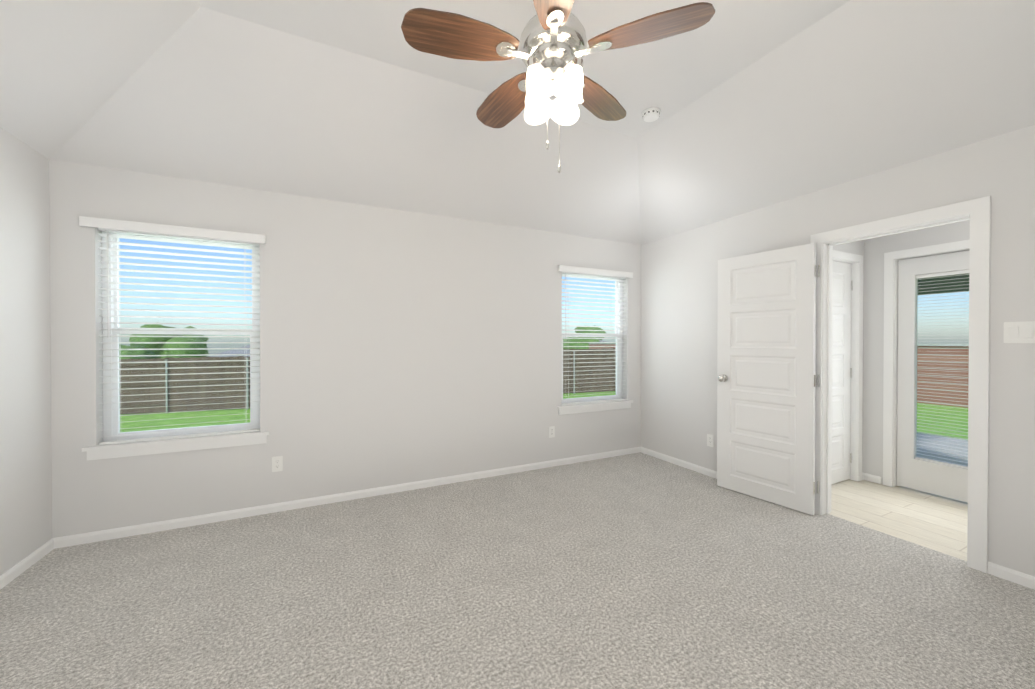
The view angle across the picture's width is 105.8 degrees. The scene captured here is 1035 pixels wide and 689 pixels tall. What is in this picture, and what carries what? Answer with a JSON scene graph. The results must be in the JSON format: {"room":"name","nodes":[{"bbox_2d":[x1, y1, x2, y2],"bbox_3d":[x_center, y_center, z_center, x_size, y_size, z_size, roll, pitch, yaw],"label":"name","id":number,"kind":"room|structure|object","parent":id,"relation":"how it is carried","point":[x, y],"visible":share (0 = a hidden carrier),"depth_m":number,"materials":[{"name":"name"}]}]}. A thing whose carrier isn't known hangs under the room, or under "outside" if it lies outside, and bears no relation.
{"room":"empty bedroom","nodes":[
{"label":"empty bedroom","id":0,"kind":"room"},
{"bbox_2d":[0,127,51,574],"bbox_3d":[-2.025,-0.269,0.444,0.160,3.130,4.406,0,0,-26],"label":"wall","id":1,"kind":"structure","parent":0,"point":[25,444],"depth_m":2.24,"materials":[{"name":"white paint"}]},
{"bbox_2d":[0,538,55,589],"bbox_3d":[-1.986,1.263,0.571,0.013,0.064,4.200,0,0,-26],"label":"baseboard","id":2,"kind":"structure","parent":1,"relation":"attached to","point":[46,548],"depth_m":2.23,"materials":[{"name":"white wood"}]},
{"bbox_2d":[49,160,640,537],"bbox_3d":[-0.790,-0.290,3.599,5.167,3.130,0.160,0,0,-26],"label":"wall","id":3,"kind":"structure","parent":0,"point":[399,347],"depth_m":3.21,"materials":[{"name":"white paint"}]},
{"bbox_2d":[82,431,268,460],"bbox_3d":[-2.352,0.702,2.774,1.010,0.087,0.118,0,0,-26],"label":"sill","id":4,"kind":"structure","parent":3,"relation":"attached to","point":[114,450],"depth_m":2.71,"materials":[{"name":"white wood"}]},
{"bbox_2d":[102,232,259,440],"bbox_3d":[-2.393,-0.062,2.852,0.896,1.461,0.074,0,0,-26],"label":"window","id":5,"kind":"structure","parent":3,"relation":"in","point":[115,417],"depth_m":2.77,"materials":[{"name":"white plastic"}]},
{"bbox_2d":[79,216,265,444],"bbox_3d":[-2.353,-0.080,2.753,0.995,1.473,0.115,0,0,-26],"label":"window blinds","id":6,"kind":"object","parent":5,"relation":"attached to","point":[142,228],"visible":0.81,"depth_m":2.74,"materials":[{"name":"white plastic"}]},
{"bbox_2d":[272,456,282,471],"bbox_3d":[-1.838,0.914,2.997,0.070,0.115,0.007,0,0,-26],"label":"electrical outlet","id":7,"kind":"object","parent":3,"relation":"attached to","point":[277,463],"visible":1,"depth_m":3.00,"materials":[{"name":"white plastic"}]},
{"bbox_2d":[56,447,639,547],"bbox_3d":[-0.734,1.244,3.540,4.887,0.064,0.013,0,0,-26],"label":"baseboard","id":8,"kind":"structure","parent":3,"relation":"attached to","point":[71,540],"depth_m":3.07,"materials":[{"name":"white wood"}]},
{"bbox_2d":[549,426,554,437],"bbox_3d":[0.357,0.911,4.080,0.070,0.115,0.007,0,0,-26],"label":"electrical outlet","id":9,"kind":"object","parent":3,"relation":"attached to","point":[551,431],"visible":1,"depth_m":4.08,"materials":[{"name":"white plastic"}]},
{"bbox_2d":[562,274,622,402],"bbox_3d":[0.818,-0.073,4.436,0.896,1.461,0.074,0,0,-26],"label":"window","id":10,"kind":"structure","parent":3,"relation":"in","point":[618,383],"depth_m":4.52,"materials":[{"name":"white plastic"}]},
{"bbox_2d":[557,265,632,404],"bbox_3d":[0.858,-0.090,4.337,0.995,1.473,0.115,0,0,-26],"label":"window blinds","id":11,"kind":"object","parent":10,"relation":"attached to","point":[573,270],"visible":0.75,"depth_m":4.33,"materials":[{"name":"white plastic"}]},
{"bbox_2d":[557,400,632,414],"bbox_3d":[0.859,0.692,4.358,1.010,0.087,0.118,0,0,-26],"label":"sill","id":12,"kind":"structure","parent":3,"relation":"attached to","point":[587,407],"depth_m":4.30,"materials":[{"name":"white wood"}]},
{"bbox_2d":[0,452,1034,688],"bbox_3d":[0.158,1.338,1.621,5.107,0.100,4.566,0,0,-26],"label":"floor carpet","id":13,"kind":"object","parent":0,"point":[639,570],"visible":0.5,"depth_m":1.97,"materials":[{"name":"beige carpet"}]},
{"bbox_2d":[0,0,1034,244],"bbox_3d":[0.202,-1.437,1.625,4.887,0.570,4.246,0,0,-26],"label":"ceiling","id":14,"kind":"structure","parent":0,"point":[756,102],"depth_m":2.42,"materials":[{"name":"white paint"}]},
{"bbox_2d":[401,0,714,172],"bbox_3d":[0.119,-1.224,1.675,1.169,0.996,1.157,0,0,-26],"label":"fan","id":15,"kind":"object","parent":14,"relation":"hanging from","point":[552,51],"visible":1,"depth_m":1.57,"materials":[{"name":"brown wood"}]},
{"bbox_2d":[642,107,660,121],"bbox_3d":[0.998,-1.707,2.926,0.136,0.046,0.136,0,0,-26],"label":"smoke detector","id":16,"kind":"object","parent":14,"relation":"attached to","point":[650,114],"visible":1,"depth_m":2.89,"materials":[{"name":"white plastic"}]},
{"bbox_2d":[641,125,1034,576],"bbox_3d":[2.483,-0.283,2.668,0.120,3.130,4.406,0,0,-26],"label":"wall","id":17,"kind":"structure","parent":0,"point":[679,296],"depth_m":2.60,"materials":[{"name":"white paint"}]},
{"bbox_2d":[640,447,716,478],"bbox_3d":[1.851,1.242,3.809,0.013,0.064,1.785,0,0,-26],"label":"baseboard","id":18,"kind":"structure","parent":17,"relation":"attached to","point":[699,469],"depth_m":4.09,"materials":[{"name":"white wood"}]},
{"bbox_2d":[707,434,713,446],"bbox_3d":[1.864,0.929,3.788,0.007,0.115,0.070,0,0,-26],"label":"electrical outlet","id":19,"kind":"object","parent":17,"relation":"attached to","point":[710,440],"visible":1,"depth_m":3.78,"materials":[{"name":"white plastic"}]},
{"bbox_2d":[717,243,819,514],"bbox_3d":[1.997,0.257,3.213,0.217,2.025,0.739,0,0,-26],"label":"bedroom door","id":20,"kind":"structure","parent":17,"relation":"in","point":[766,350],"depth_m":3.17,"materials":[{"name":"white wood"}]},
{"bbox_2d":[811,196,990,572],"bbox_3d":[2.504,0.225,2.628,0.152,2.114,0.898,0,0,-26],"label":"door frame","id":21,"kind":"structure","parent":17,"relation":"attached to","point":[976,213],"depth_m":2.26,"materials":[{"name":"white wood"}]},
{"bbox_2d":[987,561,1034,589],"bbox_3d":[2.979,1.257,1.522,0.013,0.064,1.515,0,0,-26],"label":"baseboard","id":22,"kind":"structure","parent":17,"relation":"attached to","point":[1023,579],"depth_m":2.12,"materials":[{"name":"white wood"}]},
{"bbox_2d":[1004,321,1034,342],"bbox_3d":[2.692,-0.065,2.097,0.012,0.115,0.116,0,0,-26],"label":"light switch","id":23,"kind":"object","parent":17,"relation":"attached to","point":[1019,332],"visible":1,"depth_m":2.10,"materials":[{"name":"white plastic"}]},
{"bbox_2d":[833,240,863,471],"bbox_3d":[2.747,0.056,3.511,1.098,2.440,0.120,0,0,-26],"label":"wall","id":24,"kind":"structure","parent":0,"point":[856,247],"depth_m":3.65,"materials":[{"name":"white paint"}]},
{"bbox_2d":[831,261,852,483],"bbox_3d":[2.803,0.256,3.503,0.766,2.025,0.107,0,0,-26],"label":"hall door","id":25,"kind":"structure","parent":24,"relation":"in","point":[842,288],"depth_m":3.63,"materials":[{"name":"white wood"}]},
{"bbox_2d":[833,250,862,481],"bbox_3d":[2.787,0.224,3.532,0.908,2.104,0.152,0,0,-26],"label":"door frame","id":26,"kind":"structure","parent":24,"relation":"attached to","point":[855,261],"depth_m":3.65,"materials":[{"name":"white wood"}]},
{"bbox_2d":[830,479,967,560],"bbox_3d":[3.407,1.336,2.295,1.318,0.096,2.900,0,0,-26],"label":"floor","id":27,"kind":"structure","parent":0,"point":[938,523],"depth_m":2.98,"materials":[{"name":"tile"}]},
{"bbox_2d":[863,220,969,483],"bbox_3d":[3.926,-0.283,2.540,0.160,3.130,2.900,0,0,-26],"label":"wall","id":28,"kind":"structure","parent":0,"point":[876,249],"depth_m":3.61,"materials":[{"name":"white paint"}]},
{"bbox_2d":[862,472,880,483],"bbox_3d":[3.353,1.252,2.290,1.098,0.064,2.620,0,0,-26],"label":"baseboard","id":29,"kind":"structure","parent":28,"relation":"attached to","point":[871,478],"depth_m":3.64,"materials":[{"name":"white wood"}]},
{"bbox_2d":[883,239,969,486],"bbox_3d":[3.642,0.227,3.120,0.192,2.104,1.063,0,0,-26],"label":"door frame","id":30,"kind":"structure","parent":28,"relation":"attached to","point":[891,259],"depth_m":3.51,"materials":[{"name":"white wood"}]},
{"bbox_2d":[897,250,969,502],"bbox_3d":[3.610,0.258,3.104,0.100,2.018,0.917,0,0,-26],"label":"exterior door","id":31,"kind":"structure","parent":28,"relation":"in","point":[939,478],"depth_m":3.40,"materials":[{"name":"white"}]},
{"label":"outside","id":32,"kind":"structure","parent":0,"visible":0},
{"bbox_2d":[916,433,967,466],"bbox_3d":[5.088,1.448,3.995,3.200,0.250,3.300,0,0,-26],"label":"patio slab","id":33,"kind":"object","parent":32,"point":[932,451],"depth_m":4.96,"materials":[{"name":"grey concrete"}]},
{"bbox_2d":[918,273,968,294],"bbox_3d":[5.119,-0.002,4.000,3.230,2.650,3.300,0,0,-26],"label":"patio cover","id":34,"kind":"object","parent":33,"relation":"on","point":[964,286],"depth_m":5.39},
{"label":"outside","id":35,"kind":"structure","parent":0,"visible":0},
{"bbox_2d":[120,391,967,439],"bbox_3d":[-6.372,2.061,24.383,130.000,2.210,110.000,0,0,-26],"label":"lawn","id":36,"kind":"structure","parent":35,"point":[198,416],"depth_m":11.60,"materials":[{"name":"green plant"}]},
{"bbox_2d":[119,344,155,358],"bbox_3d":[-20.801,2.566,21.614,3.638,5.181,3.023,0,0,-26],"label":"tree","id":37,"kind":"object","parent":36,"relation":"on","point":[128,352],"depth_m":21.25,"materials":[{"name":"green plant"}]},
{"bbox_2d":[129,322,208,357],"bbox_3d":[-35.656,1.437,40.168,6.177,7.196,5.843,0,0,-26],"label":"tree","id":38,"kind":"object","parent":36,"relation":"on","point":[178,345],"depth_m":38.51,"materials":[{"name":"green plant"}]},
{"bbox_2d":[207,345,249,356],"bbox_3d":[-16.828,1.774,34.276,17.800,5.200,11.800,0,0,-18],"label":"house","id":39,"kind":"structure","parent":36,"relation":"on","point":[235,351],"depth_m":29.17,"materials":[{"name":"beige"}]},
{"bbox_2d":[119,348,615,413],"bbox_3d":[-10.394,1.340,13.412,42.334,2.553,0.122,0,0,-12],"label":"fence","id":40,"kind":"object","parent":36,"relation":"on","point":[574,366],"depth_m":13.38,"materials":[{"name":"brown wood"}]},
{"bbox_2d":[563,337,598,348],"bbox_3d":[5.464,1.979,37.687,4.193,6.144,4.654,0,0,-26],"label":"tree","id":41,"kind":"object","parent":36,"relation":"on","point":[581,340],"depth_m":36.27,"materials":[{"name":"green plant"}]},
{"bbox_2d":[574,325,605,339],"bbox_3d":[11.862,0.822,66.636,5.563,8.077,6.273,0,0,-26],"label":"tree","id":42,"kind":"object","parent":36,"relation":"on","point":[590,328],"depth_m":64.67,"materials":[{"name":"green plant"}]},
{"bbox_2d":[588,343,968,407],"bbox_3d":[12.051,1.161,15.623,0.400,2.430,30.000,0,0,-26],"label":"fence","id":43,"kind":"object","parent":36,"relation":"on","point":[927,387],"depth_m":12.41,"materials":[{"name":"brown wood"}]}
]}

